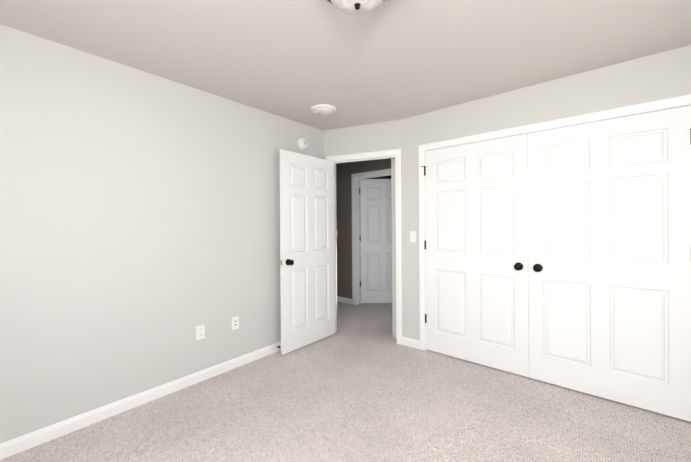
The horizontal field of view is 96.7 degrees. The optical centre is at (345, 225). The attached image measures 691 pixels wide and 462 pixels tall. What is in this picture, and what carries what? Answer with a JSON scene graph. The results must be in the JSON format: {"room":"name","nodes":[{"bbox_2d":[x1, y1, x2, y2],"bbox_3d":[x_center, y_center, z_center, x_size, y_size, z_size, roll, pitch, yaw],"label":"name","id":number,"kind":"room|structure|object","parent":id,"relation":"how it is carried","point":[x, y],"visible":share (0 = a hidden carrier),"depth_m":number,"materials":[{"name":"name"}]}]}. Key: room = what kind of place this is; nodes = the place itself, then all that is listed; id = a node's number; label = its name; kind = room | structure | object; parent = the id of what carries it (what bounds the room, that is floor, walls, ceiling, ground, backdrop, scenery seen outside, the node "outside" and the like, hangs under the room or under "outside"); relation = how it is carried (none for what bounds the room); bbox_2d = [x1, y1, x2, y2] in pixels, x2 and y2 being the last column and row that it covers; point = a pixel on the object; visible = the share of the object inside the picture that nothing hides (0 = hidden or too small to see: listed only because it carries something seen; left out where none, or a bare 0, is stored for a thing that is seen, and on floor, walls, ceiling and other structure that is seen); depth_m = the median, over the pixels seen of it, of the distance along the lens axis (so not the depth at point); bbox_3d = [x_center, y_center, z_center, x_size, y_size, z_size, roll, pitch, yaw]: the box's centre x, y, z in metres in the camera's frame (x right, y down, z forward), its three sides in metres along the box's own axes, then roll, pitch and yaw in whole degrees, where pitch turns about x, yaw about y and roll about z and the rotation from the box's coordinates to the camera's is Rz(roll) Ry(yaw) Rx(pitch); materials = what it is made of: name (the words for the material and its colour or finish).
{"room":"empty bedroom","nodes":[
{"label":"empty bedroom","id":0,"kind":"room"},
{"bbox_2d":[0,24,323,442],"bbox_3d":[-1.429,0.081,2.380,0.120,2.416,3.563,0,0,40],"label":"wall","id":1,"kind":"structure","parent":0,"point":[139,226],"depth_m":2.13,"materials":[{"name":"grey paint"}]},
{"bbox_2d":[0,342,280,459],"bbox_3d":[-1.322,1.245,2.383,0.030,0.085,3.394,0,0,40],"label":"baseboard","id":2,"kind":"structure","parent":1,"relation":"attached to","point":[14,446],"depth_m":2.11,"materials":[{"name":"white paint"}]},
{"bbox_2d":[196,324,204,339],"bbox_3d":[-1.201,0.883,2.545,0.009,0.115,0.070,0,0,40],"label":"duplex electrical outlet","id":3,"kind":"object","parent":1,"relation":"attached to","point":[200,331],"visible":1,"depth_m":2.54,"materials":[{"name":"white plastic"}]},
{"bbox_2d":[232,316,238,329],"bbox_3d":[-0.998,0.883,2.786,0.008,0.115,0.070,0,0,40],"label":"jack","id":4,"kind":"object","parent":1,"relation":"attached to","point":[235,322],"visible":1,"depth_m":2.78,"materials":[{"name":"white plastic"}]},
{"bbox_2d":[298,138,307,149],"bbox_3d":[-0.468,-0.909,3.402,0.039,0.132,0.132,0,0,40],"label":"smoke detector","id":5,"kind":"object","parent":1,"relation":"attached to","point":[302,144],"visible":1,"depth_m":3.38,"materials":[{"name":"white plastic"}]},
{"bbox_2d":[0,301,690,461],"bbox_3d":[0.169,1.327,2.870,5.520,0.100,6.360,0,0,40],"label":"floor","id":6,"kind":"structure","parent":0,"point":[360,385],"depth_m":2.04,"materials":[{"name":"carpet"}]},
{"bbox_2d":[0,0,690,130],"bbox_3d":[0.152,-1.189,2.866,5.520,0.100,6.360,0,0,40],"label":"ceiling","id":7,"kind":"structure","parent":0,"point":[383,61],"depth_m":1.92,"materials":[{"name":"grey paint"}]},
{"bbox_2d":[311,104,336,114],"bbox_3d":[-0.214,-1.114,2.999,0.254,0.046,0.254,0,0,40],"label":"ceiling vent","id":8,"kind":"object","parent":7,"relation":"in","point":[322,109],"visible":0.98,"depth_m":2.94,"materials":[{"name":"white plastic"}]},
{"bbox_2d":[327,0,384,14],"bbox_3d":[0.052,-1.046,1.355,0.384,0.180,0.384,0,0,40],"label":"flush-mount light","id":9,"kind":"object","parent":7,"relation":"attached to","point":[356,7],"visible":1,"depth_m":1.37,"materials":[{"name":"white glass"}]},
{"bbox_2d":[324,119,402,335],"bbox_3d":[0.204,0.068,3.543,0.948,2.416,0.120,0,0,24],"label":"wall","id":10,"kind":"structure","parent":0,"point":[381,136],"depth_m":3.45,"materials":[{"name":"grey paint"}]},
{"bbox_2d":[279,149,334,354],"bbox_3d":[-0.388,0.258,3.322,0.168,2.020,0.779,0,0,40],"label":"bedroom door","id":11,"kind":"structure","parent":10,"relation":"in","point":[307,267],"depth_m":3.27,"materials":[{"name":"white paint"}]},
{"bbox_2d":[326,148,401,344],"bbox_3d":[0.220,0.225,3.537,0.900,2.101,0.395,0,0,40],"label":"door frame","id":12,"kind":"structure","parent":10,"relation":"attached to","point":[393,153],"depth_m":3.63,"materials":[{"name":"white paint"}]},
{"bbox_2d":[336,158,390,298],"bbox_3d":[0.213,0.065,4.970,2.890,2.416,0.120,0,0,40],"label":"wall","id":13,"kind":"structure","parent":0,"point":[344,171],"depth_m":5.05,"materials":[{"name":"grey paint"}]},
{"bbox_2d":[337,296,351,303],"bbox_3d":[-0.361,1.234,5.375,1.240,0.085,0.013,0,0,40],"label":"baseboard","id":14,"kind":"structure","parent":13,"relation":"attached to","point":[340,299],"depth_m":5.08,"materials":[{"name":"white paint"}]},
{"bbox_2d":[359,179,391,302],"bbox_3d":[0.627,0.248,5.008,0.620,2.020,0.543,0,0,40],"label":"hall door","id":15,"kind":"structure","parent":13,"relation":"in","point":[376,239],"depth_m":4.99,"materials":[{"name":"white paint"}]},
{"bbox_2d":[391,158,395,337],"bbox_3d":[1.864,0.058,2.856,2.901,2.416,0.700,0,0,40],"label":"door jamb","id":16,"kind":"structure","parent":0,"point":[393,247],"depth_m":3.51,"materials":[{"name":"grey paint"}]},
{"bbox_2d":[402,45,690,339],"bbox_3d":[1.663,0.060,2.489,2.735,2.416,0.120,0,0,40],"label":"wall","id":17,"kind":"structure","parent":0,"point":[660,75],"depth_m":2.55,"materials":[{"name":"grey paint"}]},
{"bbox_2d":[410,231,415,241],"bbox_3d":[0.701,0.116,3.207,0.070,0.115,0.024,0,0,40],"label":"bedroom light switch","id":18,"kind":"object","parent":17,"relation":"attached to","point":[412,236],"visible":1,"depth_m":3.21,"materials":[{"name":"white plastic"}]},
{"bbox_2d":[421,134,528,376],"bbox_3d":[1.140,0.249,2.835,0.944,2.020,0.102,0,0,40],"label":"closet door","id":19,"kind":"structure","parent":17,"relation":"in","point":[476,246],"depth_m":2.80,"materials":[{"name":"white paint"}]},
{"bbox_2d":[418,94,690,350],"bbox_3d":[1.543,0.218,2.580,1.956,2.101,0.137,0,0,40],"label":"door frame","id":20,"kind":"structure","parent":17,"relation":"attached to","point":[658,105],"depth_m":2.67,"materials":[{"name":"white paint"}]},
{"bbox_2d":[528,105,690,421],"bbox_3d":[1.863,0.245,2.225,0.944,2.020,0.102,0,0,40],"label":"closet door","id":21,"kind":"structure","parent":17,"relation":"in","point":[609,242],"depth_m":2.20,"materials":[{"name":"white paint"}]}
]}

